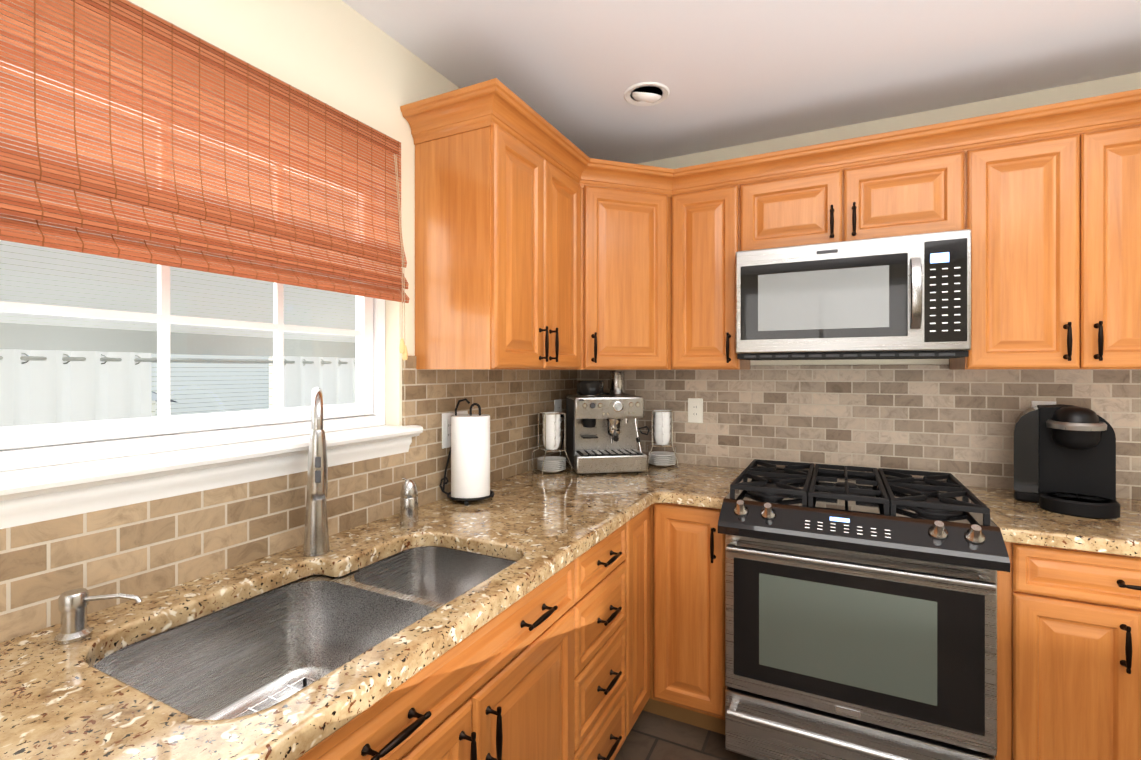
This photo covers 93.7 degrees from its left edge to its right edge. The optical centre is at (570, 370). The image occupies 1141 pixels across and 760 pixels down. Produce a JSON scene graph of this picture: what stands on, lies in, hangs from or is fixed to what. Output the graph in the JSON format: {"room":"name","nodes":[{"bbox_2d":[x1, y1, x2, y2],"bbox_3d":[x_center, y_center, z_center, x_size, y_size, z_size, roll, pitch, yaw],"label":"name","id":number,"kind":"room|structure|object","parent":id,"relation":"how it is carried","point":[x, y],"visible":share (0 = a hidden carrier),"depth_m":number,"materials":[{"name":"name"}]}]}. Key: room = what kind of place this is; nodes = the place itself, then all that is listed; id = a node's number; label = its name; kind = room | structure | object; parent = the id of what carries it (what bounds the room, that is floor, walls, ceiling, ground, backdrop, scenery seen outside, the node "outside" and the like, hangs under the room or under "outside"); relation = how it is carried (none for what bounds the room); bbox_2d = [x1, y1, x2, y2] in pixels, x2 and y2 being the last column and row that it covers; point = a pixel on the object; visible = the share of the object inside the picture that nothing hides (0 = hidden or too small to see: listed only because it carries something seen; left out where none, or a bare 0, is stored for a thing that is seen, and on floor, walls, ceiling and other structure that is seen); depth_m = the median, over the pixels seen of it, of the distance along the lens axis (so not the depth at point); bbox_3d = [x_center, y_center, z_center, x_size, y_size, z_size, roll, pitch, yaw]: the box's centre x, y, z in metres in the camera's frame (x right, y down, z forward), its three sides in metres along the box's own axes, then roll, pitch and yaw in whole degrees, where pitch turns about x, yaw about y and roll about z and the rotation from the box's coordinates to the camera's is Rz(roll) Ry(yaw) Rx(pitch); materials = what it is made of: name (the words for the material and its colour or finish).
{"room":"kitchen","nodes":[
{"label":"kitchen","id":0,"kind":"room"},
{"bbox_2d":[0,0,459,425],"bbox_3d":[-1.023,0.160,0.942,0.150,2.420,4.400,0,0,27],"label":"wall","id":1,"kind":"structure","parent":0,"point":[342,56],"depth_m":1.51,"materials":[{"name":"beige paint"}]},
{"bbox_2d":[0,14,422,528],"bbox_3d":[-0.803,-0.183,1.290,0.190,0.896,1.080,0,0,27],"label":"window unit","id":2,"kind":"structure","parent":1,"relation":"in","point":[33,446],"depth_m":1.19,"materials":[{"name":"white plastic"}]},
{"bbox_2d":[0,0,409,359],"bbox_3d":[-0.735,-0.368,1.224,0.088,0.675,0.962,0,0,27],"label":"roman shade","id":3,"kind":"object","parent":2,"relation":"attached to","point":[142,23],"visible":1,"depth_m":1.09,"materials":[{"name":"brown wood"}]},
{"bbox_2d":[0,356,576,642],"bbox_3d":[-0.842,0.222,1.126,0.009,0.539,3.890,0,0,27],"label":"tile backsplash","id":4,"kind":"structure","parent":1,"relation":"attached to","point":[141,549],"depth_m":1.27,"materials":[{"name":"beige tile"}]},
{"bbox_2d":[442,411,467,448],"bbox_3d":[-0.403,0.294,1.940,0.044,0.285,0.144,0,0,27],"label":"electrical outlet","id":5,"kind":"object","parent":4,"relation":"attached to","point":[446,430],"visible":0.33,"depth_m":1.90,"materials":[{"name":"white plastic"}]},
{"bbox_2d":[554,399,564,455],"bbox_3d":[-0.045,0.285,2.653,0.044,0.281,0.072,0,0,27],"label":"electrical outlet","id":6,"kind":"object","parent":4,"relation":"attached to","point":[557,405],"visible":0.56,"depth_m":2.65,"materials":[{"name":"white plastic"}]},
{"bbox_2d":[408,86,583,369],"bbox_3d":[-0.235,-0.426,1.980,0.324,0.846,0.609,0,0,27],"label":"upper cabinet","id":7,"kind":"object","parent":1,"relation":"attached to","point":[541,243],"depth_m":1.73,"materials":[{"name":"brown wood"}]},
{"bbox_2d":[614,710,757,759],"bbox_3d":[0.720,1.420,0.124,4.300,0.100,4.900,0,0,27],"label":"floor","id":8,"kind":"structure","parent":0,"point":[651,736],"depth_m":1.97,"materials":[{"name":"tile"}]},
{"bbox_2d":[0,387,1140,759],"bbox_3d":[0.655,0.705,0.883,2.898,1.329,2.998,0,0,27],"label":"base cabinet","id":9,"kind":"object","parent":8,"relation":"on","point":[560,615],"visible":1,"depth_m":1.33,"materials":[{"name":"brown wood"}]},
{"bbox_2d":[400,478,417,527],"bbox_3d":[-0.472,0.384,1.564,0.052,0.139,0.052,0,0,27],"label":"air gap","id":10,"kind":"object","parent":9,"relation":"on","point":[409,506],"visible":1,"depth_m":1.54,"materials":[{"name":"grey metal"}]},
{"bbox_2d":[439,398,493,505],"bbox_3d":[-0.356,0.276,1.872,0.180,0.356,0.164,0,0,27],"label":"paper towel holder","id":11,"kind":"object","parent":9,"relation":"on","point":[469,452],"visible":1,"depth_m":1.81,"materials":[{"name":"white paper"}]},
{"bbox_2d":[532,412,571,475],"bbox_3d":[-0.084,0.321,2.382,0.141,0.264,0.140,0,0,-24],"label":"rack","id":12,"kind":"object","parent":9,"relation":"on","point":[551,429],"visible":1,"depth_m":2.35,"materials":[{"name":"silver metal"}]},
{"bbox_2d":[566,371,649,474],"bbox_3d":[0.173,0.229,2.463,0.341,0.448,0.373,0,0,-8],"label":"espresso machine","id":13,"kind":"object","parent":9,"relation":"on","point":[602,434],"visible":1,"depth_m":2.39,"materials":[{"name":"silver metal"}]},
{"bbox_2d":[647,409,677,468],"bbox_3d":[0.434,0.321,2.530,0.140,0.263,0.139,0,0,7],"label":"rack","id":14,"kind":"object","parent":9,"relation":"on","point":[662,426],"visible":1,"depth_m":2.50,"materials":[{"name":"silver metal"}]},
{"bbox_2d":[1014,404,1119,518],"bbox_3d":[1.661,0.286,1.805,0.253,0.334,0.352,0,0,40],"label":"pod coffee maker","id":15,"kind":"object","parent":9,"relation":"on","point":[1064,459],"visible":1,"depth_m":1.76,"materials":[{"name":"black plastic"}]},
{"bbox_2d":[718,459,1009,759],"bbox_3d":[0.991,0.882,1.918,0.759,0.974,0.754,0,0,27],"label":"range","id":16,"kind":"object","parent":8,"relation":"on","point":[860,615],"visible":1,"depth_m":1.67,"materials":[{"name":"grey metal"}]},
{"bbox_2d":[342,0,1140,163],"bbox_3d":[0.720,-1.100,0.123,4.300,0.100,4.900,0,0,27],"label":"ceiling","id":17,"kind":"structure","parent":0,"point":[729,73],"depth_m":1.79,"materials":[{"name":"white paint"}]},
{"bbox_2d":[624,82,669,105],"bbox_3d":[0.289,-1.042,2.033,0.174,0.056,0.174,0,0,27],"label":"recessed light","id":18,"kind":"object","parent":17,"relation":"in","point":[646,93],"visible":1,"depth_m":2.00,"materials":[{"name":"white metal"}]},
{"bbox_2d":[638,72,1140,364],"bbox_3d":[1.763,0.159,2.090,4.100,2.420,0.150,0,0,27],"label":"wall","id":19,"kind":"structure","parent":0,"point":[1111,85],"depth_m":2.21,"materials":[{"name":"beige paint"}]},
{"bbox_2d":[584,158,671,369],"bbox_3d":[0.237,-0.428,2.254,0.279,0.842,0.279,0,0,27],"label":"upper cabinet","id":20,"kind":"object","parent":19,"relation":"attached to","point":[628,206],"depth_m":2.24,"materials":[{"name":"brown wood"}]},
{"bbox_2d":[672,158,739,369],"bbox_3d":[0.633,-0.426,2.390,0.283,0.846,0.324,0,0,27],"label":"upper cabinet","id":21,"kind":"object","parent":19,"relation":"attached to","point":[705,197],"depth_m":2.24,"materials":[{"name":"brown wood"}]},
{"bbox_2d":[740,118,971,369],"bbox_3d":[1.098,-0.426,2.156,0.758,0.846,0.324,0,0,27],"label":"upper cabinet","id":22,"kind":"object","parent":19,"relation":"attached to","point":[917,180],"depth_m":1.98,"materials":[{"name":"brown wood"}]},
{"bbox_2d":[736,229,970,359],"bbox_3d":[1.066,-0.257,2.092,0.754,0.421,0.463,0,0,27],"label":"microwave","id":23,"kind":"object","parent":22,"relation":"attached to","point":[902,297],"visible":1,"depth_m":1.91,"materials":[{"name":"grey metal"}]},
{"bbox_2d":[577,365,1140,499],"bbox_3d":[1.727,0.234,2.019,3.800,0.514,0.009,0,0,27],"label":"tile backsplash","id":24,"kind":"structure","parent":19,"relation":"attached to","point":[959,425],"depth_m":2.23,"materials":[{"name":"beige tile"}]},
{"bbox_2d":[688,398,702,422],"bbox_3d":[0.601,0.194,2.574,0.072,0.118,0.007,0,0,27],"label":"electrical outlet","id":25,"kind":"object","parent":24,"relation":"attached to","point":[695,410],"visible":1,"depth_m":2.57,"materials":[{"name":"white plastic"}]},
{"bbox_2d":[1031,401,1055,406],"bbox_3d":[1.763,0.174,1.991,0.072,0.118,0.007,0,0,27],"label":"electrical outlet","id":26,"kind":"object","parent":24,"relation":"attached to","point":[1034,403],"visible":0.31,"depth_m":1.99,"materials":[{"name":"white plastic"}]},
{"bbox_2d":[972,89,1140,369],"bbox_3d":[1.705,-0.426,1.852,0.600,0.846,0.324,0,0,27],"label":"upper cabinet","id":27,"kind":"object","parent":19,"relation":"attached to","point":[1056,187],"depth_m":1.73,"materials":[{"name":"brown wood"}]},
{"label":"outside","id":28,"kind":"structure","parent":0,"visible":0},
{"label":"ground","id":29,"kind":"structure","parent":28,"visible":0},
{"bbox_2d":[151,391,175,416],"bbox_3d":[-7.830,0.801,6.987,3.660,2.370,3.300,0,0,27],"label":"shed","id":30,"kind":"object","parent":29,"relation":"on","point":[153,397],"depth_m":7.62,"materials":[{"name":"white"}]},
{"bbox_2d":[151,354,268,416],"bbox_3d":[-11.588,-2.075,9.821,1.000,8.120,30.000,0,0,27],"label":"neighbouring house","id":31,"kind":"structure","parent":29,"relation":"on","point":[214,404],"depth_m":13.69,"materials":[{"name":"white"}]},
{"bbox_2d":[269,357,272,408],"bbox_3d":[-1.646,0.077,6.401,5.840,3.820,0.200,0,0,27],"label":"wall","id":32,"kind":"structure","parent":29,"relation":"on","point":[270,384],"depth_m":7.61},
{"bbox_3d":[-3.109,0.933,4.534,0.100,2.110,3.850,0,0,27],"label":"porch column","id":33,"kind":"structure","parent":0,"visible":0},
{"bbox_2d":[0,71,355,357],"bbox_3d":[-2.712,-0.641,1.621,3.460,1.020,9.300,0,0,27],"label":"neighboring house","id":34,"kind":"structure","parent":33,"relation":"on","point":[227,338],"depth_m":3.58,"materials":[{"name":"white"}]},
{"bbox_2d":[0,349,355,426],"bbox_3d":[-2.651,0.898,4.332,0.070,2.040,4.200,0,0,27],"label":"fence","id":35,"kind":"object","parent":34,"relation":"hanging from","point":[47,392],"depth_m":3.46,"materials":[{"name":"white fabric"},{"name":"chrome"}]}
]}

